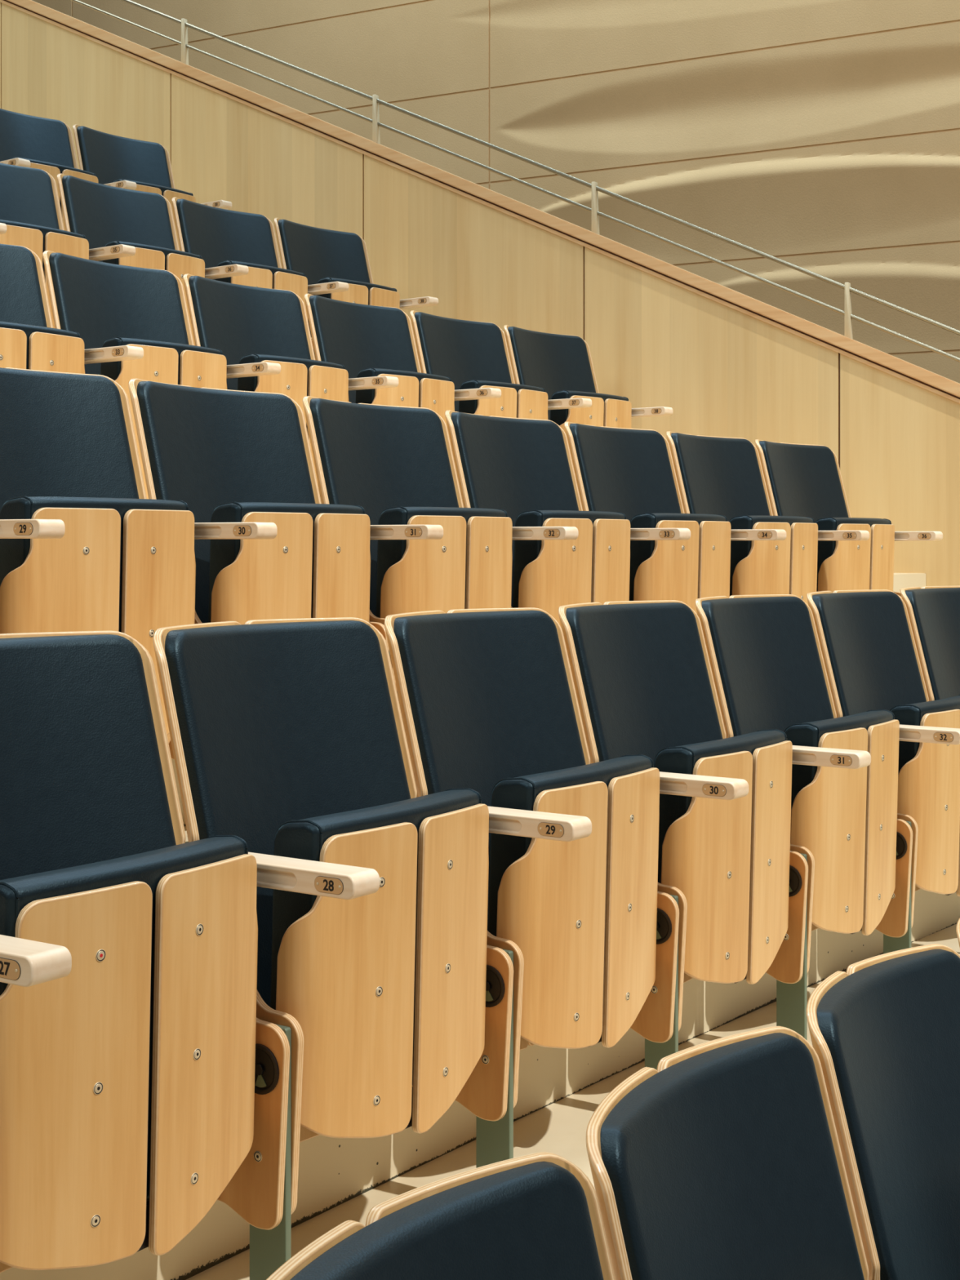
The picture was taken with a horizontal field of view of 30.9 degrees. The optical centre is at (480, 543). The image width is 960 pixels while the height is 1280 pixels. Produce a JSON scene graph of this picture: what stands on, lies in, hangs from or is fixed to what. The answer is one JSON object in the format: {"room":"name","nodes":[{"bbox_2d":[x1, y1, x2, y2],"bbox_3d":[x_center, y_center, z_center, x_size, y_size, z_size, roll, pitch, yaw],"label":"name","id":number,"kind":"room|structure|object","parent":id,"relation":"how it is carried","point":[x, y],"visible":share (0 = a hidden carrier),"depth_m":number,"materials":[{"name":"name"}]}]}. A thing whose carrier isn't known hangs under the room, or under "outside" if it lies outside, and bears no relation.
{"room":"lecture hall","nodes":[
{"label":"lecture hall","id":0,"kind":"room"},
{"bbox_2d":[0,934,71,986],"bbox_3d":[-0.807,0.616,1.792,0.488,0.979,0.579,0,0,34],"label":"armrest","id":1,"kind":"object","parent":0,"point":[24,962],"visible":1,"depth_m":1.87,"materials":[{"name":"brown wood"}]},
{"bbox_2d":[0,0,959,586],"bbox_3d":[-0.517,-0.844,8.178,11.417,7.270,0.121,0,0,29],"label":"wall","id":2,"kind":"structure","parent":0,"point":[652,341],"depth_m":7.67,"materials":[{"name":"brown wood"}]},
{"bbox_2d":[0,888,959,1279],"bbox_3d":[-0.817,0.865,1.726,0.409,0.482,11.541,0,0,34],"label":"step","id":3,"kind":"structure","parent":2,"relation":"attached to","point":[333,1171],"depth_m":3.17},
{"bbox_2d":[0,0,959,403],"bbox_3d":[-0.519,-1.859,8.175,11.417,5.338,0.159,0,0,29],"label":"trim","id":4,"kind":"structure","parent":2,"relation":"attached to","point":[922,375],"depth_m":7.71,"materials":[{"name":"brown wood"}]},
{"bbox_2d":[70,0,959,362],"bbox_3d":[-0.341,-1.950,8.074,9.608,4.548,0.032,0,0,29],"label":"handrail","id":5,"kind":"object","parent":4,"relation":"on","point":[375,122],"visible":0.94,"depth_m":7.68,"materials":[{"name":"silver metal"}]},
{"bbox_2d":[171,573,925,826],"bbox_3d":[-1.599,0.371,2.130,0.404,0.503,11.586,0,0,33],"label":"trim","id":6,"kind":"structure","parent":2,"relation":"attached to","point":[900,580],"depth_m":6.70,"materials":[{"name":"beige wood"}]},
{"bbox_2d":[31,0,959,383],"bbox_3d":[0.407,-1.391,10.050,13.000,6.782,0.082,0,0,29],"label":"ceiling","id":7,"kind":"structure","parent":0,"point":[821,137],"depth_m":9.63,"materials":[{"name":"beige paint"}]},
{"bbox_2d":[183,573,959,1279],"bbox_3d":[-2.193,0.363,2.254,11.896,3.486,11.882,0,0,29],"label":"floor","id":8,"kind":"structure","parent":0,"point":[559,1128],"depth_m":3.18,"materials":[{"name":"brown wood"}]},
{"bbox_2d":[0,222,6,234],"bbox_3d":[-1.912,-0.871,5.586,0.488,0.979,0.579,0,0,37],"label":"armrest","id":9,"kind":"object","parent":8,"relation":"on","point":[2,226],"visible":1,"depth_m":5.66,"materials":[{"name":"brown wood"}]},
{"bbox_2d":[0,157,30,167],"bbox_3d":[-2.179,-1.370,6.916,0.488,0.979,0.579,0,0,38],"label":"armrest","id":10,"kind":"object","parent":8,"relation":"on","point":[16,162],"visible":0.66,"depth_m":6.97,"materials":[{"name":"brown wood"}]},
{"bbox_2d":[0,163,135,328],"bbox_3d":[-1.578,-0.871,6.026,0.488,0.979,0.579,0,0,37],"label":"seat","id":11,"kind":"object","parent":8,"relation":"on","point":[30,210],"visible":0.28,"depth_m":6.15,"materials":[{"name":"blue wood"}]},
{"bbox_2d":[0,163,59,229],"bbox_3d":[-1.677,-1.008,6.085,0.230,0.694,0.498,0,0,37],"label":"cushion","id":12,"kind":"object","parent":11,"relation":"on","point":[28,195],"depth_m":6.21,"materials":[{"name":"fabric"}]},
{"bbox_2d":[0,219,85,272],"bbox_3d":[-1.543,-0.874,5.979,0.114,0.433,0.412,0,0,37],"label":"seat cushion","id":13,"kind":"object","parent":11,"relation":"on","point":[39,239],"depth_m":5.94,"materials":[{"name":"beige wood"}]},
{"bbox_2d":[0,108,136,231],"bbox_3d":[-1.837,-1.370,7.350,0.488,0.979,0.579,0,0,39],"label":"seat","id":14,"kind":"object","parent":8,"relation":"on","point":[48,144],"visible":0.23,"depth_m":7.46,"materials":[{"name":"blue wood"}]},
{"bbox_2d":[0,108,74,168],"bbox_3d":[-1.935,-1.507,7.411,0.230,0.694,0.498,0,0,39],"label":"cushion","id":15,"kind":"object","parent":14,"relation":"on","point":[21,135],"depth_m":7.49,"materials":[{"name":"fabric"}]},
{"bbox_2d":[10,157,94,208],"bbox_3d":[-1.803,-1.373,7.303,0.114,0.433,0.412,0,0,39],"label":"seat cushion","id":16,"kind":"object","parent":14,"relation":"on","point":[53,169],"depth_m":7.25,"materials":[{"name":"blue fabric"}]},
{"bbox_2d":[0,244,143,373],"bbox_3d":[-1.301,-0.372,4.743,0.488,0.979,0.579,0,0,36],"label":"seat","id":17,"kind":"object","parent":8,"relation":"on","point":[28,339],"visible":0.41,"depth_m":4.83,"materials":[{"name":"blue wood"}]},
{"bbox_2d":[0,244,47,327],"bbox_3d":[-1.401,-0.509,4.800,0.230,0.694,0.498,0,0,36],"label":"cushion","id":18,"kind":"object","parent":17,"relation":"on","point":[23,288],"depth_m":4.96,"materials":[{"name":"blue leather"}]},
{"bbox_2d":[0,321,79,369],"bbox_3d":[-1.265,-0.375,4.697,0.114,0.433,0.412,0,0,36],"label":"seat cushion","id":19,"kind":"object","parent":17,"relation":"on","point":[22,346],"depth_m":4.68,"materials":[{"name":"beige wood"}]},
{"bbox_2d":[0,367,277,843],"bbox_3d":[-0.770,0.133,3.385,0.488,0.979,0.579,0,0,35],"label":"seat","id":20,"kind":"object","parent":8,"relation":"on","point":[123,561],"visible":0.57,"depth_m":3.39,"materials":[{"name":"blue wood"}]},
{"bbox_2d":[0,519,65,538],"bbox_3d":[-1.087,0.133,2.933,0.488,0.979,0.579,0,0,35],"label":"armrest","id":21,"kind":"object","parent":20,"relation":"attached to","point":[9,528],"visible":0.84,"depth_m":3.01,"materials":[{"name":"brown wood"}]},
{"bbox_2d":[0,367,138,510],"bbox_3d":[-0.871,-0.004,3.441,0.230,0.694,0.498,0,0,35],"label":"cushion","id":22,"kind":"object","parent":20,"relation":"on","point":[65,434],"depth_m":3.53,"materials":[{"name":"blue leather"}]},
{"bbox_2d":[0,496,186,631],"bbox_3d":[-0.734,0.130,3.340,0.114,0.433,0.412,0,0,35],"label":"seat cushion","id":23,"kind":"object","parent":20,"relation":"on","point":[117,564],"depth_m":3.26,"materials":[{"name":"beige wood"}]},
{"bbox_2d":[72,124,231,250],"bbox_3d":[-1.490,-1.370,7.779,0.488,0.979,0.579,0,0,39],"label":"seat","id":24,"kind":"object","parent":8,"relation":"on","point":[113,158],"visible":0.32,"depth_m":7.83,"materials":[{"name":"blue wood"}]},
{"bbox_2d":[76,125,171,187],"bbox_3d":[-1.587,-1.507,7.842,0.230,0.694,0.498,0,0,39],"label":"cushion","id":25,"kind":"object","parent":24,"relation":"on","point":[112,157],"depth_m":7.86,"materials":[{"name":"blue fabric"}]},
{"bbox_2d":[112,178,193,195],"bbox_3d":[-1.457,-1.373,7.732,0.114,0.433,0.412,0,0,39],"label":"seat cushion","id":26,"kind":"object","parent":24,"relation":"on","point":[140,186],"depth_m":7.67,"materials":[{"name":"blue fabric"}]},
{"bbox_2d":[57,173,248,345],"bbox_3d":[-1.239,-0.871,6.462,0.488,0.979,0.579,0,0,38],"label":"seat","id":27,"kind":"object","parent":8,"relation":"on","point":[107,215],"visible":0.37,"depth_m":6.50,"materials":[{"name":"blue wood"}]},
{"bbox_2d":[62,175,175,262],"bbox_3d":[-1.338,-1.008,6.522,0.230,0.694,0.498,0,0,38],"label":"cushion","id":28,"kind":"object","parent":27,"relation":"on","point":[104,214],"depth_m":6.54,"materials":[{"name":"blue fabric"}]},
{"bbox_2d":[102,240,200,270],"bbox_3d":[-1.205,-0.874,6.415,0.114,0.433,0.412,0,0,38],"label":"seat cushion","id":29,"kind":"object","parent":27,"relation":"on","point":[147,256],"depth_m":6.34,"materials":[{"name":"beige wood"}]},
{"bbox_2d":[42,250,280,498],"bbox_3d":[-0.970,-0.372,5.185,0.488,0.979,0.579,0,0,37],"label":"seat","id":30,"kind":"object","parent":8,"relation":"on","point":[108,304],"visible":0.47,"depth_m":5.19,"materials":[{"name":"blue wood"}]},
{"bbox_2d":[48,252,189,374],"bbox_3d":[-1.070,-0.509,5.244,0.230,0.694,0.498,0,0,37],"label":"cushion","id":31,"kind":"object","parent":30,"relation":"on","point":[99,301],"depth_m":5.26,"materials":[{"name":"blue leather"}]},
{"bbox_2d":[100,337,222,384],"bbox_3d":[-0.935,-0.375,5.139,0.114,0.433,0.412,0,0,37],"label":"seat cushion","id":32,"kind":"object","parent":30,"relation":"on","point":[162,362],"depth_m":5.06,"materials":[{"name":"beige wood"}]},
{"bbox_2d":[0,631,379,1279],"bbox_3d":[-0.498,0.616,2.250,0.488,0.979,0.579,0,0,34],"label":"seat","id":33,"kind":"object","parent":8,"relation":"on","point":[148,1085],"visible":0.98,"depth_m":2.24,"materials":[{"name":"brown wood"}]},
{"bbox_2d":[0,634,176,879],"bbox_3d":[-0.600,0.479,2.304,0.230,0.694,0.498,0,0,34],"label":"cushion","id":34,"kind":"object","parent":33,"relation":"on","point":[86,775],"depth_m":2.41,"materials":[{"name":"blue leather"}]},
{"bbox_2d":[0,836,245,1199],"bbox_3d":[-0.461,0.613,2.205,0.114,0.432,0.412,0,0,34],"label":"seat cushion","id":35,"kind":"object","parent":33,"relation":"on","point":[122,1075],"depth_m":2.14,"materials":[{"name":"beige wood"}]},
{"bbox_2d":[171,197,348,359],"bbox_3d":[-0.895,-0.871,6.894,0.488,0.979,0.579,0,0,39],"label":"seat","id":36,"kind":"object","parent":8,"relation":"on","point":[221,237],"visible":0.39,"depth_m":6.93,"materials":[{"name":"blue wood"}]},
{"bbox_2d":[176,199,278,279],"bbox_3d":[-0.993,-1.008,6.955,0.230,0.694,0.498,0,0,39],"label":"cushion","id":37,"kind":"object","parent":36,"relation":"on","point":[218,235],"depth_m":6.98,"materials":[{"name":"blue fabric"}]},
{"bbox_2d":[215,260,303,288],"bbox_3d":[-0.862,-0.874,6.846,0.114,0.433,0.412,0,0,39],"label":"seat cushion","id":38,"kind":"object","parent":36,"relation":"on","point":[258,275],"depth_m":6.77,"materials":[{"name":"beige wood"}]},
{"bbox_2d":[128,378,443,684],"bbox_3d":[-0.448,0.133,3.833,0.488,0.979,0.579,0,0,36],"label":"seat","id":39,"kind":"object","parent":8,"relation":"on","point":[230,455],"visible":0.52,"depth_m":3.80,"materials":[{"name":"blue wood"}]},
{"bbox_2d":[137,381,315,622],"bbox_3d":[-0.548,-0.004,3.891,0.230,0.694,0.498,0,0,36],"label":"cushion","id":40,"kind":"object","parent":39,"relation":"on","point":[207,448],"depth_m":3.90,"materials":[{"name":"blue leather"}]},
{"bbox_2d":[208,502,364,622],"bbox_3d":[-0.411,0.130,3.788,0.114,0.433,0.412,0,0,36],"label":"seat cushion","id":41,"kind":"object","parent":39,"relation":"on","point":[313,566],"depth_m":3.70,"materials":[{"name":"beige wood"}]},
{"bbox_2d":[182,273,398,493],"bbox_3d":[-0.634,-0.372,5.623,0.488,0.979,0.579,0,0,38],"label":"seat","id":42,"kind":"object","parent":8,"relation":"on","point":[248,324],"visible":0.45,"depth_m":5.64,"materials":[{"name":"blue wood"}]},
{"bbox_2d":[188,275,311,390],"bbox_3d":[-0.733,-0.509,5.683,0.230,0.694,0.498,0,0,38],"label":"cushion","id":43,"kind":"object","parent":42,"relation":"on","point":[236,320],"depth_m":5.70,"materials":[{"name":"blue leather"}]},
{"bbox_2d":[237,354,343,427],"bbox_3d":[-0.600,-0.375,5.576,0.114,0.433,0.412,0,0,38],"label":"seat cushion","id":44,"kind":"object","parent":42,"relation":"on","point":[298,378],"depth_m":5.50,"materials":[{"name":"beige wood"}]},
{"bbox_2d":[273,217,438,337],"bbox_3d":[-0.546,-0.871,7.321,0.488,0.979,0.579,0,0,40],"label":"seat","id":45,"kind":"object","parent":8,"relation":"on","point":[323,255],"visible":0.38,"depth_m":7.36,"materials":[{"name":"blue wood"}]},
{"bbox_2d":[278,219,370,337],"bbox_3d":[-0.643,-1.008,7.384,0.230,0.694,0.498,0,0,40],"label":"cushion","id":46,"kind":"object","parent":45,"relation":"on","point":[317,253],"depth_m":7.41,"materials":[{"name":"blue leather"}]},
{"bbox_2d":[315,277,396,305],"bbox_3d":[-0.513,-0.874,7.273,0.114,0.433,0.412,0,0,40],"label":"seat cushion","id":47,"kind":"object","parent":45,"relation":"on","point":[358,292],"depth_m":7.20,"materials":[{"name":"beige wood"}]},
{"bbox_2d":[152,617,591,1168],"bbox_3d":[-0.183,0.616,2.704,0.488,0.979,0.579,0,0,35],"label":"seat","id":48,"kind":"object","parent":8,"relation":"on","point":[288,739],"visible":0.91,"depth_m":2.66,"materials":[{"name":"brown wood"}]},
{"bbox_2d":[164,620,410,1007],"bbox_3d":[-0.285,0.479,2.759,0.230,0.694,0.498,0,0,35],"label":"cushion","id":49,"kind":"object","parent":48,"relation":"on","point":[280,722],"depth_m":2.76,"materials":[{"name":"blue leather"}]},
{"bbox_2d":[270,789,479,1085],"bbox_3d":[-0.146,0.613,2.659,0.114,0.432,0.412,0,0,35],"label":"seat cushion","id":50,"kind":"object","parent":48,"relation":"on","point":[393,996],"depth_m":2.58,"materials":[{"name":"beige wood"}]},
{"bbox_2d":[304,293,501,445],"bbox_3d":[-0.293,-0.372,6.057,0.488,0.979,0.579,0,0,39],"label":"seat","id":51,"kind":"object","parent":8,"relation":"on","point":[368,340],"visible":0.41,"depth_m":6.08,"materials":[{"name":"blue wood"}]},
{"bbox_2d":[309,295,417,403],"bbox_3d":[-0.391,-0.509,6.118,0.230,0.694,0.498,0,0,39],"label":"cushion","id":52,"kind":"object","parent":51,"relation":"on","point":[357,337],"depth_m":6.14,"materials":[{"name":"blue leather"}]},
{"bbox_2d":[355,368,450,407],"bbox_3d":[-0.259,-0.375,6.010,0.114,0.433,0.412,0,0,39],"label":"seat cushion","id":53,"kind":"object","parent":51,"relation":"on","point":[414,389],"depth_m":5.92,"materials":[{"name":"beige wood"}]},
{"bbox_2d":[266,1151,615,1279],"bbox_3d":[0.101,1.101,1.462,0.488,0.979,0.579,0,0,34],"label":"seat","id":54,"kind":"object","parent":8,"relation":"on","point":[536,1215],"visible":1,"depth_m":1.64,"materials":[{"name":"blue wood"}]},
{"bbox_2d":[302,395,578,708],"bbox_3d":[-0.119,0.133,4.277,0.488,0.979,0.579,0,0,37],"label":"seat","id":55,"kind":"object","parent":8,"relation":"on","point":[394,463],"visible":0.63,"depth_m":4.24,"materials":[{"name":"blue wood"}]},
{"bbox_2d":[309,398,458,616],"bbox_3d":[-0.219,-0.004,4.336,0.230,0.694,0.498,0,0,37],"label":"cushion","id":56,"kind":"object","parent":55,"relation":"on","point":[375,458],"depth_m":4.35,"materials":[{"name":"blue leather"}]},
{"bbox_2d":[375,506,506,617],"bbox_3d":[-0.084,0.130,4.231,0.114,0.433,0.412,0,0,37],"label":"seat cushion","id":57,"kind":"object","parent":55,"relation":"on","point":[465,568],"depth_m":4.13,"materials":[{"name":"beige wood"}]},
{"bbox_2d":[409,310,591,419],"bbox_3d":[0.053,-0.372,6.487,0.488,0.979,0.579,0,0,39],"label":"seat","id":58,"kind":"object","parent":8,"relation":"on","point":[473,354],"visible":0.48,"depth_m":6.51,"materials":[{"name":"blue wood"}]},
{"bbox_2d":[414,311,511,412],"bbox_3d":[-0.044,-0.509,6.549,0.230,0.694,0.498,0,0,39],"label":"cushion","id":59,"kind":"object","parent":58,"relation":"on","point":[462,351],"depth_m":6.58,"materials":[{"name":"blue leather"}]},
{"bbox_2d":[458,380,544,413],"bbox_3d":[0.087,-0.375,6.439,0.114,0.433,0.412,0,0,39],"label":"seat cushion","id":60,"kind":"object","parent":58,"relation":"on","point":[515,398],"depth_m":6.35,"materials":[{"name":"beige wood"}]},
{"bbox_2d":[384,607,748,1070],"bbox_3d":[0.137,0.616,3.153,0.488,0.979,0.579,0,0,36],"label":"seat","id":61,"kind":"object","parent":8,"relation":"on","point":[488,701],"visible":0.83,"depth_m":3.11,"materials":[{"name":"brown wood"}]},
{"bbox_2d":[393,609,586,916],"bbox_3d":[0.037,0.479,3.210,0.230,0.694,0.498,0,0,36],"label":"cushion","id":62,"kind":"object","parent":61,"relation":"on","point":[492,696],"depth_m":3.23,"materials":[{"name":"blue leather"}]},
{"bbox_2d":[488,755,652,936],"bbox_3d":[0.174,0.613,3.108,0.114,0.432,0.412,0,0,36],"label":"seat cushion","id":63,"kind":"object","parent":61,"relation":"on","point":[599,883],"depth_m":3.02,"materials":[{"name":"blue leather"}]},
{"bbox_2d":[444,409,690,627],"bbox_3d":[0.215,0.133,4.717,0.488,0.979,0.579,0,0,38],"label":"seat","id":64,"kind":"object","parent":8,"relation":"on","point":[522,468],"visible":0.57,"depth_m":4.68,"materials":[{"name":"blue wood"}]},
{"bbox_2d":[451,412,578,607],"bbox_3d":[0.116,-0.004,4.777,0.230,0.694,0.498,0,0,38],"label":"cushion","id":65,"kind":"object","parent":64,"relation":"on","point":[515,466],"depth_m":4.80,"materials":[{"name":"blue leather"}]},
{"bbox_2d":[512,510,625,608],"bbox_3d":[0.250,0.130,4.671,0.114,0.433,0.412,0,0,38],"label":"seat cushion","id":66,"kind":"object","parent":64,"relation":"on","point":[590,567],"depth_m":4.57,"materials":[{"name":"beige wood"}]},
{"bbox_2d":[503,324,672,432],"bbox_3d":[0.406,-0.372,6.912,0.488,0.979,0.579,0,0,40],"label":"seat","id":67,"kind":"object","parent":8,"relation":"on","point":[562,365],"visible":0.5,"depth_m":6.94,"materials":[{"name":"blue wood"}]},
{"bbox_2d":[507,326,595,420],"bbox_3d":[0.309,-0.509,6.976,0.230,0.694,0.498,0,0,40],"label":"cushion","id":68,"kind":"object","parent":67,"relation":"on","point":[552,362],"depth_m":7.01,"materials":[{"name":"blue leather"}]},
{"bbox_2d":[550,391,627,426],"bbox_3d":[0.438,-0.375,6.864,0.114,0.433,0.412,0,0,40],"label":"seat cushion","id":69,"kind":"object","parent":67,"relation":"on","point":[606,410],"depth_m":6.77,"materials":[{"name":"beige wood"}]},
{"bbox_2d":[564,422,786,613],"bbox_3d":[0.554,0.133,5.153,0.488,0.979,0.579,0,0,38],"label":"seat","id":70,"kind":"object","parent":8,"relation":"on","point":[629,472],"visible":0.63,"depth_m":5.12,"materials":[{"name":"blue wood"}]},
{"bbox_2d":[569,423,681,521],"bbox_3d":[0.456,-0.004,5.213,0.230,0.694,0.498,0,0,38],"label":"cushion","id":71,"kind":"object","parent":70,"relation":"on","point":[629,472],"depth_m":5.25,"materials":[{"name":"blue leather"}]},
{"bbox_2d":[629,513,726,600],"bbox_3d":[0.589,0.130,5.106,0.114,0.433,0.412,0,0,38],"label":"seat cushion","id":72,"kind":"object","parent":70,"relation":"on","point":[694,568],"depth_m":5.00,"materials":[{"name":"beige wood"}]},
{"bbox_2d":[558,600,871,1040],"bbox_3d":[0.464,0.616,3.599,0.488,0.979,0.579,0,0,37],"label":"seat","id":73,"kind":"object","parent":8,"relation":"on","point":[642,673],"visible":0.87,"depth_m":3.56,"materials":[{"name":"brown wood"}]},
{"bbox_2d":[565,602,723,764],"bbox_3d":[0.364,0.479,3.656,0.230,0.694,0.498,0,0,37],"label":"cushion","id":74,"kind":"object","parent":73,"relation":"on","point":[648,683],"depth_m":3.69,"materials":[{"name":"blue leather"}]},
{"bbox_2d":[654,729,786,883],"bbox_3d":[0.499,0.613,3.553,0.114,0.432,0.412,0,0,37],"label":"seat cushion","id":75,"kind":"object","parent":73,"relation":"on","point":[741,840],"depth_m":3.46,"materials":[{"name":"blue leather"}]},
{"bbox_2d":[586,1026,868,1279],"bbox_3d":[0.413,1.101,1.918,0.488,0.979,0.579,0,0,35],"label":"seat","id":76,"kind":"object","parent":8,"relation":"on","point":[723,1160],"visible":1,"depth_m":2.02,"materials":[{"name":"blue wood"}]},
{"bbox_2d":[666,431,869,604],"bbox_3d":[0.899,0.133,5.584,0.488,0.979,0.579,0,0,39],"label":"seat","id":77,"kind":"object","parent":8,"relation":"on","point":[724,476],"visible":0.47,"depth_m":5.56,"materials":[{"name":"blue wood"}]},
{"bbox_2d":[671,432,770,521],"bbox_3d":[0.802,-0.004,5.646,0.230,0.694,0.498,0,0,39],"label":"cushion","id":78,"kind":"object","parent":77,"relation":"on","point":[724,476],"depth_m":5.69,"materials":[{"name":"blue leather"}]},
{"bbox_2d":[729,515,813,595],"bbox_3d":[0.933,0.130,5.536,0.114,0.433,0.412,0,0,39],"label":"seat cushion","id":79,"kind":"object","parent":77,"relation":"on","point":[786,566],"depth_m":5.43,"materials":[{"name":"beige wood"}]},
{"bbox_2d":[694,594,959,954],"bbox_3d":[0.796,0.616,4.040,0.488,0.979,0.579,0,0,37],"label":"seat","id":80,"kind":"object","parent":8,"relation":"on","point":[768,668],"visible":0.83,"depth_m":4.00,"materials":[{"name":"brown wood"}]},
{"bbox_2d":[701,595,834,736],"bbox_3d":[0.697,0.479,4.099,0.230,0.694,0.498,0,0,37],"label":"cushion","id":81,"kind":"object","parent":80,"relation":"on","point":[767,650],"depth_m":4.14,"materials":[{"name":"blue leather"}]},
{"bbox_2d":[784,710,893,808],"bbox_3d":[0.831,0.613,3.994,0.114,0.432,0.412,0,0,37],"label":"seat cushion","id":82,"kind":"object","parent":80,"relation":"on","point":[871,786],"depth_m":3.89,"materials":[{"name":"blue leather"}]},
{"bbox_2d":[755,439,942,598],"bbox_3d":[1.250,0.133,6.011,0.488,0.979,0.579,0,0,40],"label":"seat","id":83,"kind":"object","parent":8,"relation":"on","point":[802,480],"visible":0.52,"depth_m":5.98,"materials":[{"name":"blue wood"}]},
{"bbox_2d":[759,440,848,522],"bbox_3d":[1.153,-0.004,6.074,0.230,0.694,0.498,0,0,40],"label":"cushion","id":84,"kind":"object","parent":83,"relation":"on","point":[805,480],"depth_m":6.12,"materials":[{"name":"blue leather"}]},
{"bbox_2d":[815,517,890,591],"bbox_3d":[1.283,0.130,5.963,0.114,0.433,0.412,0,0,40],"label":"seat cushion","id":85,"kind":"object","parent":83,"relation":"on","point":[853,565],"depth_m":5.85,"materials":[{"name":"beige wood"}]},
{"bbox_2d":[805,943,959,1279],"bbox_3d":[0.730,1.101,2.370,0.488,0.979,0.579,0,0,35],"label":"seat","id":86,"kind":"object","parent":8,"relation":"on","point":[885,1031],"visible":1,"depth_m":2.40,"materials":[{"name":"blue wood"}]},
{"bbox_2d":[806,589,959,896],"bbox_3d":[1.133,0.616,4.477,0.488,0.979,0.579,0,0,38],"label":"seat","id":87,"kind":"object","parent":8,"relation":"on","point":[867,642],"visible":0.77,"depth_m":4.37,"materials":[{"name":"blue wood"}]},
{"bbox_2d":[812,591,926,716],"bbox_3d":[1.035,0.479,4.537,0.230,0.694,0.498,0,0,38],"label":"cushion","id":88,"kind":"object","parent":87,"relation":"on","point":[873,658],"depth_m":4.58,"materials":[{"name":"blue leather"}]},
{"bbox_2d":[890,695,959,774],"bbox_3d":[1.168,0.613,4.430,0.114,0.432,0.412,0,0,38],"label":"seat cushion","id":89,"kind":"object","parent":87,"relation":"on","point":[928,758],"depth_m":4.27,"materials":[{"name":"blue leather"}]},
{"bbox_2d":[900,586,959,701],"bbox_3d":[1.477,0.616,4.909,0.488,0.979,0.579,0,0,39],"label":"seat","id":90,"kind":"object","parent":8,"relation":"on","point":[933,611],"visible":0.62,"depth_m":4.91,"materials":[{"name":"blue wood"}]},
{"bbox_2d":[955,918,959,946],"bbox_3d":[1.054,1.101,2.818,0.488,0.979,0.579,0,0,36],"label":"seat","id":91,"kind":"object","parent":8,"relation":"on","point":[957,928],"visible":1,"depth_m":2.75,"materials":[{"name":"brown wood"}]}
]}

